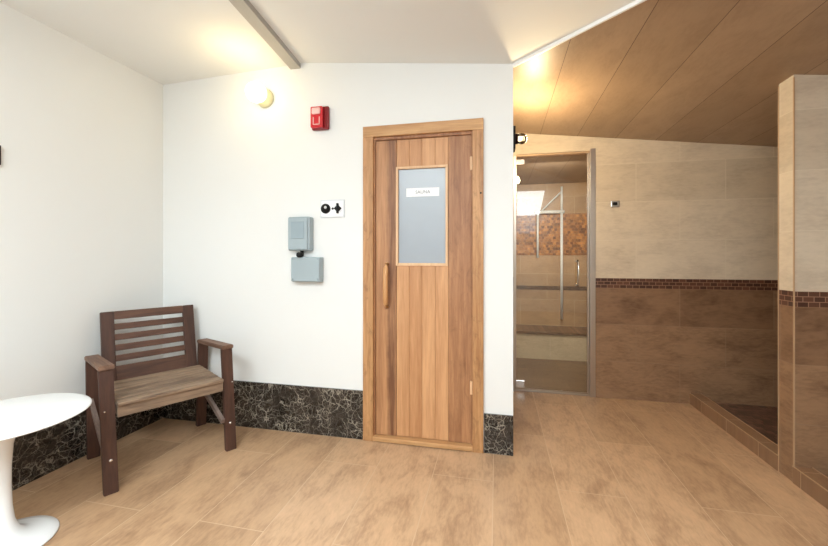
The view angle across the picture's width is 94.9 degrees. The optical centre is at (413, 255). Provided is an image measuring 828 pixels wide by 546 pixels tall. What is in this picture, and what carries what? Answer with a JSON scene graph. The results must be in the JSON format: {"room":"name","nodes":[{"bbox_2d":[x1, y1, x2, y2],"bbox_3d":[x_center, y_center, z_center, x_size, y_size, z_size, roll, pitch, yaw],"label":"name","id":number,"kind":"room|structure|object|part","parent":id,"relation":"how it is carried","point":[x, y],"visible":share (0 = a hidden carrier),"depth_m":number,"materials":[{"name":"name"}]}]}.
{"room":"spa sauna area","nodes":[
{"label":"spa sauna area","id":0,"kind":"room"},
{"bbox_2d":[0,2,162,399],"bbox_3d":[-2.386,-0.090,0.933,0.120,2.620,4.245,0,0,12],"label":"wall","id":1,"kind":"structure","parent":0,"point":[81,129],"depth_m":2.24,"materials":[{"name":"white paint"}]},
{"bbox_2d":[12,406,162,490],"bbox_3d":[-2.321,1.059,0.919,0.012,0.322,4.005,0,0,12],"label":"baseboard","id":2,"kind":"structure","parent":1,"relation":"attached to","point":[37,454],"depth_m":2.17,"materials":[{"name":"black stone"}]},
{"bbox_2d":[0,0,635,84],"bbox_3d":[0.167,-1.145,0.345,5.360,0.541,4.185,0,0,12],"label":"ceiling","id":3,"kind":"structure","parent":0,"point":[164,41],"depth_m":2.13,"materials":[{"name":"white paint"}]},
{"bbox_2d":[229,0,300,68],"bbox_3d":[-1.055,-1.340,0.642,0.075,0.080,4.032,0,0,7],"label":"trim","id":4,"kind":"structure","parent":3,"relation":"attached to","point":[246,9],"depth_m":2.21,"materials":[{"name":"grey paint"}]},
{"bbox_2d":[163,63,512,415],"bbox_3d":[-0.633,-0.090,2.661,2.567,2.620,0.120,0,0,12],"label":"wall","id":5,"kind":"structure","parent":0,"point":[236,169],"depth_m":2.65,"materials":[{"name":"white paint"}]},
{"bbox_2d":[245,81,273,107],"bbox_3d":[-1.069,-1.113,2.604,0.135,0.135,0.178,0,0,12],"label":"globe lamp","id":6,"kind":"object","parent":5,"relation":"attached to","point":[256,92],"visible":1,"depth_m":2.55,"materials":[{"name":"white glass"}]},
{"bbox_3d":[-1.073,-1.113,2.584,0.135,0.135,0.136,0,0,12],"label":"globe bulb","id":7,"kind":"part","parent":6,"relation":"part of","materials":[{"name":"white glass"}]},
{"bbox_2d":[163,380,362,439],"bbox_3d":[-1.112,1.059,2.699,1.591,0.322,0.012,0,0,12],"label":"baseboard","id":8,"kind":"structure","parent":5,"relation":"attached to","point":[334,412],"depth_m":2.64,"materials":[{"name":"black stone"}]},
{"bbox_2d":[288,217,312,256],"bbox_3d":[-0.775,-0.128,2.590,0.160,0.276,0.080,0,0,12],"label":"control box","id":9,"kind":"object","parent":5,"relation":"attached to","point":[300,229],"visible":1,"depth_m":2.56,"materials":[{"name":"grey plastic"}]},
{"bbox_3d":[-0.786,-0.174,2.561,0.096,0.115,0.004,0,0,12],"label":"panel","id":10,"kind":"part","parent":9,"relation":"part of","materials":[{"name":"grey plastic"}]},
{"bbox_2d":[291,257,322,281],"bbox_3d":[-0.727,0.091,2.585,0.212,0.168,0.069,0,0,12],"label":"control box","id":11,"kind":"object","parent":5,"relation":"attached to","point":[303,269],"visible":1,"depth_m":2.56,"materials":[{"name":"grey plastic"}]},
{"bbox_2d":[311,106,328,130],"bbox_3d":[-0.639,-0.935,2.568,0.124,0.158,0.064,0,0,12],"label":"fire alarm","id":12,"kind":"object","parent":5,"relation":"attached to","point":[319,114],"visible":1,"depth_m":2.55,"materials":[{"name":"red plastic"}]},
{"bbox_2d":[320,199,344,217],"bbox_3d":[-0.556,-0.321,2.563,0.176,0.122,0.039,0,0,12],"label":"switch plate","id":13,"kind":"object","parent":5,"relation":"attached to","point":[328,208],"visible":1,"depth_m":2.57,"materials":[{"name":"white plastic"}]},
{"bbox_2d":[363,118,483,452],"bbox_3d":[0.055,0.183,2.475,0.785,2.074,0.150,0,0,12],"label":"door","id":14,"kind":"structure","parent":5,"relation":"in","point":[423,182],"depth_m":2.46,"materials":[{"name":"brown wood"}]},
{"bbox_3d":[-0.302,0.218,2.516,0.070,2.004,0.022,0,0,12],"label":"casing","id":15,"kind":"part","parent":14,"relation":"part of","materials":[{"name":"brown wood"}]},
{"bbox_3d":[-0.184,0.195,2.481,0.033,0.300,0.060,0,0,12],"label":"handle","id":16,"kind":"part","parent":14,"relation":"part of","materials":[{"name":"brown wood"}]},
{"bbox_3d":[0.056,0.209,2.484,0.343,1.947,0.036,0,0,12],"label":"plank panel","id":17,"kind":"part","parent":14,"relation":"part of","materials":[{"name":"brown wood"}]},
{"bbox_3d":[0.047,-0.819,2.440,0.785,0.070,0.022,0,0,12],"label":"head casing","id":18,"kind":"part","parent":14,"relation":"part of","materials":[{"name":"brown wood"}]},
{"bbox_3d":[0.399,0.218,2.363,0.066,2.004,0.022,0,0,12],"label":"casing","id":19,"kind":"part","parent":14,"relation":"part of","materials":[{"name":"brown wood"}]},
{"bbox_2d":[484,413,512,455],"bbox_3d":[0.521,1.099,2.342,0.175,0.242,0.012,0,0,12],"label":"baseboard","id":20,"kind":"structure","parent":5,"relation":"attached to","point":[498,428],"depth_m":2.34,"materials":[{"name":"black stone"}]},
{"bbox_2d":[513,0,646,66],"bbox_3d":[1.593,-1.035,0.569,0.010,0.325,4.033,0,0,-29],"label":"trim","id":21,"kind":"structure","parent":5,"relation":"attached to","point":[637,2],"depth_m":1.91,"materials":[{"name":"white paint"}]},
{"bbox_2d":[12,358,827,545],"bbox_3d":[0.470,1.256,1.730,5.360,0.128,7.020,0,0,12],"label":"floor","id":22,"kind":"structure","parent":0,"point":[581,470],"depth_m":2.00,"materials":[{"name":"tile"}]},
{"bbox_2d":[0,393,91,545],"bbox_3d":[-1.732,0.949,1.607,0.568,0.542,0.568,0,0,12],"label":"pedestal table","id":23,"kind":"object","parent":22,"relation":"on","point":[19,416],"visible":1,"depth_m":1.61,"materials":[{"name":"white plastic"}]},
{"bbox_2d":[84,305,236,496],"bbox_3d":[-1.573,0.785,2.364,0.603,0.869,0.678,0,0,42],"label":"wooden armchair","id":24,"kind":"object","parent":22,"relation":"on","point":[127,389],"visible":1,"depth_m":2.37,"materials":[{"name":"brown wood"}]},
{"bbox_3d":[-1.930,0.916,2.285,0.078,0.607,0.074,0,0,42],"label":"leg","id":25,"kind":"part","parent":24,"relation":"part of","materials":[{"name":"brown wood"}]},
{"bbox_3d":[-1.766,0.595,2.127,0.458,0.050,0.068,0,0,42],"label":"armrest","id":26,"kind":"part","parent":24,"relation":"part of","materials":[{"name":"brown wood"}]},
{"bbox_3d":[-1.589,0.906,1.974,0.101,0.627,0.074,0,0,42],"label":"leg","id":27,"kind":"part","parent":24,"relation":"part of","materials":[{"name":"brown wood"}]},
{"bbox_3d":[-1.778,0.379,2.559,0.026,0.052,0.388,-15,-10,41],"label":"rail","id":28,"kind":"part","parent":24,"relation":"part of","materials":[{"name":"brown wood"}]},
{"bbox_3d":[-1.726,0.739,2.512,0.026,0.103,0.388,-15,-10,41],"label":"rail","id":29,"kind":"part","parent":24,"relation":"part of","materials":[{"name":"brown wood"}]},
{"bbox_3d":[-1.524,0.916,2.732,0.078,0.607,0.062,0,0,42],"label":"leg","id":30,"kind":"part","parent":24,"relation":"part of","materials":[{"name":"brown wood"}]},
{"bbox_3d":[-1.355,0.595,2.578,0.458,0.050,0.068,0,0,42],"label":"armrest","id":31,"kind":"part","parent":24,"relation":"part of","materials":[{"name":"brown wood"}]},
{"bbox_3d":[-1.182,0.906,2.420,0.101,0.627,0.062,0,0,42],"label":"leg","id":32,"kind":"part","parent":24,"relation":"part of","materials":[{"name":"brown wood"}]},
{"bbox_2d":[516,324,586,361],"bbox_3d":[1.748,1.058,4.653,1.470,0.325,0.462,0,0,12],"label":"bench","id":33,"kind":"object","parent":22,"relation":"on","point":[569,343],"visible":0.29,"depth_m":4.47,"materials":[{"name":"tile"}]},
{"bbox_2d":[516,182,586,326],"bbox_3d":[1.807,0.145,4.924,1.670,2.150,0.108,0,0,12],"label":"wall","id":34,"kind":"structure","parent":0,"point":[533,307],"depth_m":4.88,"materials":[{"name":"tile"}]},
{"bbox_2d":[535,186,563,318],"bbox_3d":[1.728,-0.040,4.843,0.350,1.680,0.044,0,0,12],"label":"pipe","id":35,"kind":"object","parent":34,"relation":"attached to","point":[561,211],"visible":1,"depth_m":4.81,"materials":[{"name":"metal"}]},
{"bbox_3d":[1.870,-0.720,4.812,0.028,0.320,0.028,0,0,12],"label":"post","id":36,"kind":"part","parent":35,"relation":"part of","materials":[{"name":"silver metal"}]},
{"bbox_2d":[516,285,586,290],"bbox_3d":[1.797,0.410,4.876,1.470,0.050,0.006,0,0,12],"label":"trim","id":37,"kind":"structure","parent":34,"relation":"attached to","point":[517,286],"depth_m":4.88,"materials":[{"name":"tile"}]},
{"bbox_2d":[516,155,586,184],"bbox_3d":[1.648,-0.980,4.192,1.670,0.100,1.605,0,0,12],"label":"ceiling","id":38,"kind":"structure","parent":0,"point":[572,168],"depth_m":4.13,"materials":[{"name":"wood"}]},
{"bbox_2d":[513,133,777,406],"bbox_3d":[2.050,-0.030,3.232,2.673,2.500,0.100,0,0,12],"label":"wall","id":39,"kind":"structure","parent":0,"point":[687,260],"depth_m":3.15,"materials":[{"name":"tile"}]},
{"bbox_2d":[514,148,595,396],"bbox_3d":[1.238,0.145,3.375,0.686,2.150,0.106,0,0,12],"label":"door","id":40,"kind":"structure","parent":39,"relation":"in","point":[519,384],"depth_m":3.31,"materials":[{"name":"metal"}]},
{"bbox_3d":[0.918,0.160,3.461,0.024,2.120,0.076,0,0,12],"label":"frame","id":41,"kind":"part","parent":40,"relation":"part of","materials":[{"name":"metal"}]},
{"bbox_3d":[1.231,1.210,3.393,0.623,0.016,0.055,0,0,12],"label":"sill","id":42,"kind":"part","parent":40,"relation":"part of","materials":[{"name":"wood"}]},
{"bbox_3d":[1.243,-0.906,3.398,0.686,0.016,0.060,0,0,12],"label":"head frame","id":43,"kind":"part","parent":40,"relation":"part of","materials":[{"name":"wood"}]},
{"bbox_3d":[1.428,0.150,3.313,0.017,0.227,0.066,0,0,12],"label":"handle","id":44,"kind":"part","parent":40,"relation":"part of","materials":[{"name":"silver metal"}]},
{"bbox_3d":[1.525,0.150,3.331,0.014,2.100,0.030,0,0,12],"label":"frame","id":45,"kind":"part","parent":40,"relation":"part of","materials":[{"name":"metal"}]},
{"bbox_3d":[1.555,0.145,3.322,0.044,2.150,0.076,0,0,12],"label":"frame","id":46,"kind":"part","parent":40,"relation":"part of","materials":[{"name":"wood"}]},
{"bbox_2d":[611,201,619,206],"bbox_3d":[1.719,-0.445,3.246,0.068,0.056,0.013,0,0,12],"label":"light switch","id":47,"kind":"object","parent":39,"relation":"attached to","point":[613,203],"visible":1,"depth_m":3.24,"materials":[{"name":"silver metal"}]},
{"bbox_2d":[690,393,777,470],"bbox_3d":[2.207,1.175,2.635,0.082,0.090,1.000,0,0,12],"label":"trim","id":48,"kind":"structure","parent":39,"relation":"attached to","point":[769,457],"depth_m":2.52,"materials":[{"name":"tile"}]},
{"bbox_2d":[513,0,827,146],"bbox_3d":[1.719,-1.016,1.153,2.673,0.463,4.204,0,0,12],"label":"ceiling","id":49,"kind":"structure","parent":0,"point":[697,71],"depth_m":2.19,"materials":[{"name":"wood"}]},
{"bbox_2d":[779,75,827,481],"bbox_3d":[2.587,0.110,1.982,1.090,2.220,0.113,0,0,12],"label":"wall partition","id":50,"kind":"structure","parent":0,"point":[811,91],"depth_m":2.03,"materials":[{"name":"tile"}]},
{"bbox_2d":[690,77,827,491],"bbox_3d":[2.004,0.130,1.684,0.096,2.180,2.945,0,0,12],"label":"trim","id":51,"kind":"structure","parent":50,"relation":"attached to","point":[793,77],"depth_m":2.04,"materials":[{"name":"tile"}]},
{"bbox_2d":[793,466,827,508],"bbox_3d":[1.886,1.175,1.140,0.092,0.090,1.832,0,0,12],"label":"trim","id":52,"kind":"structure","parent":50,"relation":"attached to","point":[807,485],"depth_m":1.94,"materials":[{"name":"tile"}]},
{"bbox_3d":[0.684,-0.030,2.957,0.120,2.500,1.020,0,0,12],"label":"wall","id":53,"kind":"structure","parent":0,"visible":0},
{"bbox_2d":[513,126,526,151],"bbox_3d":[0.701,-0.778,2.529,0.096,0.147,0.110,0,0,12],"label":"wall sconce","id":54,"kind":"object","parent":53,"relation":"attached to","point":[517,138],"visible":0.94,"depth_m":2.51,"materials":[{"name":"black plastic"}]},
{"bbox_2d":[518,133,526,143],"bbox_3d":[0.718,-0.780,2.525,0.060,0.074,0.074,0,0,12],"label":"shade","id":55,"kind":"object","parent":54,"relation":"on","point":[520,138],"depth_m":2.54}
]}

